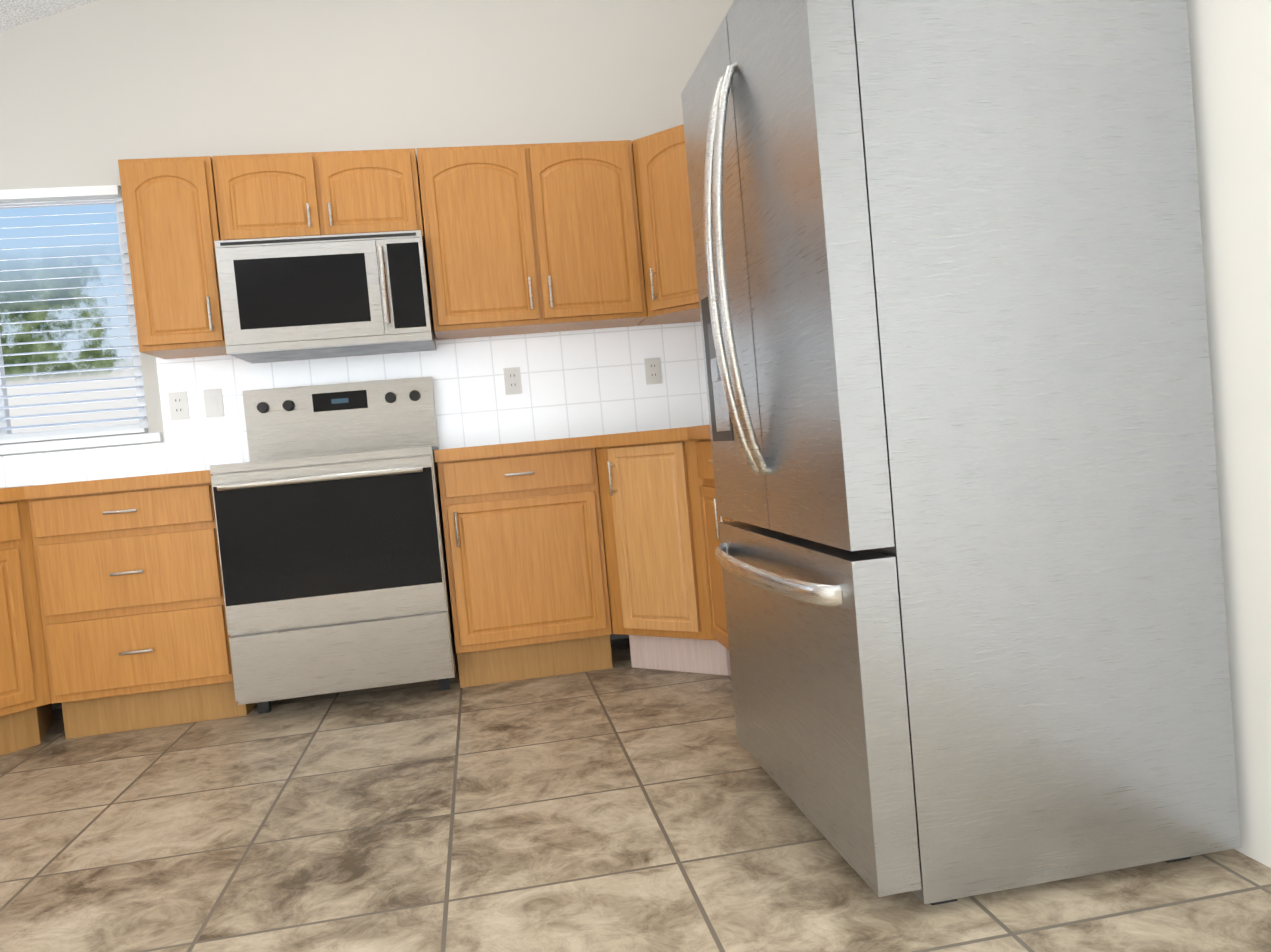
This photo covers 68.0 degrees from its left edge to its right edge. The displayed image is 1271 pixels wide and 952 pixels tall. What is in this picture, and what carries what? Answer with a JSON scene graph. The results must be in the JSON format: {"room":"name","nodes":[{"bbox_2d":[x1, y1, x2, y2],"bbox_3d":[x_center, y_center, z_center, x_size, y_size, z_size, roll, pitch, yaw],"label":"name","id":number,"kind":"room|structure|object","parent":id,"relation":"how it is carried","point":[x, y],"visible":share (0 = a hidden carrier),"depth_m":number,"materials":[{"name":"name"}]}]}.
{"room":"kitchen","nodes":[
{"label":"kitchen","id":0,"kind":"room"},
{"bbox_2d":[0,0,97,31],"bbox_3d":[-1.010,-2.188,0.963,4.280,1.460,6.270,-6,2,-9],"label":"ceiling","id":1,"kind":"structure","parent":0,"point":[14,13],"depth_m":3.71,"materials":[{"name":"paint"}]},
{"bbox_2d":[0,0,733,709],"bbox_3d":[-1.403,-1.043,4.032,4.280,3.783,0.150,-6,2,-9],"label":"wall","id":2,"kind":"structure","parent":0,"point":[92,92],"depth_m":3.96,"materials":[{"name":"grey paint"}]},
{"bbox_2d":[0,198,162,454],"bbox_3d":[-2.618,-0.606,3.800,1.255,1.050,0.130,-6,2,-9],"label":"window","id":3,"kind":"structure","parent":2,"relation":"in","point":[73,443],"depth_m":3.85,"materials":[{"name":"white paint"}]},
{"bbox_2d":[0,185,147,443],"bbox_3d":[-2.615,-0.626,3.771,1.135,1.004,0.050,-6,2,-9],"label":"window blind","id":4,"kind":"object","parent":3,"relation":"attached to","point":[58,193],"visible":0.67,"depth_m":3.81,"materials":[{"name":"white plastic"}]},
{"bbox_2d":[118,156,228,358],"bbox_3d":[-1.778,-0.851,3.715,0.330,0.725,0.356,-6,2,-9],"label":"upper cabinet","id":5,"kind":"object","parent":2,"relation":"attached to","point":[171,218],"visible":0.9,"depth_m":3.58,"materials":[{"name":"brown wood"}]},
{"bbox_2d":[212,148,425,246],"bbox_3d":[-1.252,-1.093,3.796,0.762,0.345,0.356,-6,2,-9],"label":"upper cabinet","id":6,"kind":"object","parent":2,"relation":"attached to","point":[258,196],"visible":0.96,"depth_m":3.66,"materials":[{"name":"brown wood"}]},
{"bbox_2d":[214,230,435,363],"bbox_3d":[-1.209,-0.708,3.759,0.756,0.420,0.453,-6,2,-9],"label":"over-the-range microwave","id":7,"kind":"object","parent":6,"relation":"attached to","point":[314,297],"visible":1,"depth_m":3.58,"materials":[{"name":"silver metal"}]},
{"bbox_2d":[0,322,709,487],"bbox_3d":[-1.324,-0.307,3.984,3.978,0.482,0.008,-6,2,-9],"label":"backsplash","id":8,"kind":"structure","parent":2,"relation":"attached to","point":[583,383],"depth_m":4.09,"materials":[{"name":"tile"}]},
{"bbox_2d":[168,391,189,420],"bbox_3d":[-1.882,-0.289,3.882,0.072,0.116,0.008,-6,2,-9],"label":"electrical outlet","id":9,"kind":"object","parent":8,"relation":"attached to","point":[178,406],"visible":1,"depth_m":3.88,"materials":[{"name":"white plastic"}]},
{"bbox_2d":[203,389,223,417],"bbox_3d":[-1.747,-0.302,3.904,0.072,0.116,0.010,-6,2,-9],"label":"light switch","id":10,"kind":"object","parent":8,"relation":"attached to","point":[213,401],"visible":1,"depth_m":3.90,"materials":[{"name":"white plastic"}]},
{"bbox_2d":[503,367,521,394],"bbox_3d":[-0.534,-0.414,4.104,0.072,0.116,0.008,-6,2,-9],"label":"electrical outlet","id":11,"kind":"object","parent":8,"relation":"attached to","point":[512,380],"visible":1,"depth_m":4.10,"materials":[{"name":"white plastic"}]},
{"bbox_2d":[644,357,661,384],"bbox_3d":[0.080,-0.468,4.205,0.072,0.116,0.008,-6,2,-9],"label":"electrical outlet","id":12,"kind":"object","parent":8,"relation":"attached to","point":[653,373],"visible":1,"depth_m":4.20,"materials":[{"name":"white plastic"}]},
{"bbox_2d":[416,140,646,339],"bbox_3d":[-0.430,-0.982,3.936,0.866,0.725,0.356,-6,2,-9],"label":"upper cabinet","id":13,"kind":"object","parent":2,"relation":"attached to","point":[531,238],"visible":1,"depth_m":3.80,"materials":[{"name":"brown wood"}]},
{"bbox_2d":[632,124,700,325],"bbox_3d":[0.324,-1.049,3.924,0.614,0.725,0.624,-6,2,-9],"label":"upper cabinet","id":14,"kind":"object","parent":2,"relation":"attached to","point":[665,224],"visible":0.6,"depth_m":3.80,"materials":[{"name":"brown wood"}]},
{"bbox_2d":[0,638,1270,951],"bbox_3d":[-0.726,0.970,1.095,4.280,0.100,6.270,-6,2,-9],"label":"floor","id":15,"kind":"structure","parent":0,"point":[622,804],"depth_m":2.16,"materials":[{"name":"tile"}]},
{"bbox_2d":[0,499,52,755],"bbox_3d":[-2.604,0.560,3.257,1.061,0.872,1.061,-6,2,-9],"label":"base cabinet","id":16,"kind":"object","parent":15,"relation":"on","point":[26,716],"visible":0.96,"depth_m":3.24,"materials":[{"name":"brown wood"}]},
{"bbox_2d":[0,486,27,501],"bbox_3d":[-2.532,0.123,2.621,1.080,0.044,2.317,-6,2,-9],"label":"countertop","id":17,"kind":"structure","parent":16,"relation":"on","point":[15,493],"depth_m":3.20,"materials":[{"name":"laminate"}]},
{"bbox_2d":[0,485,33,488],"bbox_3d":[-2.603,0.170,3.215,0.560,0.182,0.800,-3,3,36],"label":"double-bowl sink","id":18,"kind":"object","parent":17,"relation":"in","point":[17,486],"visible":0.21,"depth_m":3.33,"materials":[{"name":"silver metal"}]},
{"bbox_2d":[28,483,256,738],"bbox_3d":[-1.808,0.474,3.598,0.620,0.872,0.646,-6,2,-9],"label":"base cabinet","id":19,"kind":"object","parent":15,"relation":"on","point":[132,608],"visible":0.9,"depth_m":3.32,"materials":[{"name":"brown wood"}]},
{"bbox_2d":[28,470,212,498],"bbox_3d":[-2.210,0.056,3.526,1.359,0.044,0.632,-6,2,-9],"label":"countertop","id":20,"kind":"structure","parent":19,"relation":"on","point":[204,476],"depth_m":3.27,"materials":[{"name":"laminate"}]},
{"bbox_2d":[210,376,456,713],"bbox_3d":[-1.128,0.234,3.643,0.758,1.225,0.750,-6,2,-9],"label":"range","id":21,"kind":"object","parent":15,"relation":"on","point":[330,532],"visible":0.96,"depth_m":3.36,"materials":[{"name":"silver metal"}]},
{"bbox_2d":[437,448,612,687],"bbox_3d":[-0.450,0.343,3.821,0.592,0.872,0.646,-6,2,-9],"label":"base cabinet","id":22,"kind":"object","parent":15,"relation":"on","point":[526,562],"visible":0.96,"depth_m":3.54,"materials":[{"name":"brown wood"}]},
{"bbox_2d":[434,428,679,461],"bbox_3d":[-0.335,-0.119,3.685,0.873,0.044,0.927,-6,2,-9],"label":"countertop","id":23,"kind":"structure","parent":22,"relation":"on","point":[663,435],"depth_m":3.48,"materials":[{"name":"laminate"}]},
{"bbox_2d":[595,439,730,675],"bbox_3d":[0.317,0.275,3.810,0.916,0.872,0.916,-6,2,-9],"label":"base cabinet","id":24,"kind":"object","parent":15,"relation":"on","point":[653,539],"visible":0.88,"depth_m":3.46,"materials":[{"name":"brown wood"}]},
{"bbox_2d":[680,425,710,439],"bbox_3d":[0.473,-0.181,3.436,0.644,0.044,1.682,-6,2,-9],"label":"countertop","id":25,"kind":"structure","parent":24,"relation":"on","point":[703,431],"depth_m":3.18,"materials":[{"name":"laminate"}]},
{"bbox_2d":[695,439,732,649],"bbox_3d":[0.589,0.284,2.998,0.646,0.872,0.770,-6,2,-9],"label":"base cabinet","id":26,"kind":"object","parent":15,"relation":"on","point":[711,518],"visible":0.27,"depth_m":3.20,"materials":[{"name":"brown wood"}]},
{"bbox_2d":[681,0,1240,904],"bbox_3d":[0.587,-0.135,2.109,0.802,1.780,0.915,-6,2,-9],"label":"refrigerator","id":27,"kind":"object","parent":15,"relation":"on","point":[955,336],"visible":1,"depth_m":1.68,"materials":[{"name":"silver metal"}]},
{"bbox_2d":[1187,0,1270,867],"bbox_3d":[1.128,-1.160,1.347,0.150,3.786,6.270,-6,2,-9],"label":"wall","id":28,"kind":"structure","parent":0,"point":[1230,48],"depth_m":1.70,"materials":[{"name":"white paint"}]},
{"label":"outside","id":29,"kind":"structure","parent":0,"visible":0},
{"bbox_2d":[0,204,139,432],"bbox_3d":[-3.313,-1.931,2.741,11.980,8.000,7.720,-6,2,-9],"label":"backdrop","id":30,"kind":"structure","parent":29,"point":[92,220],"depth_m":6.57,"materials":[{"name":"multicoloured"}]}
]}

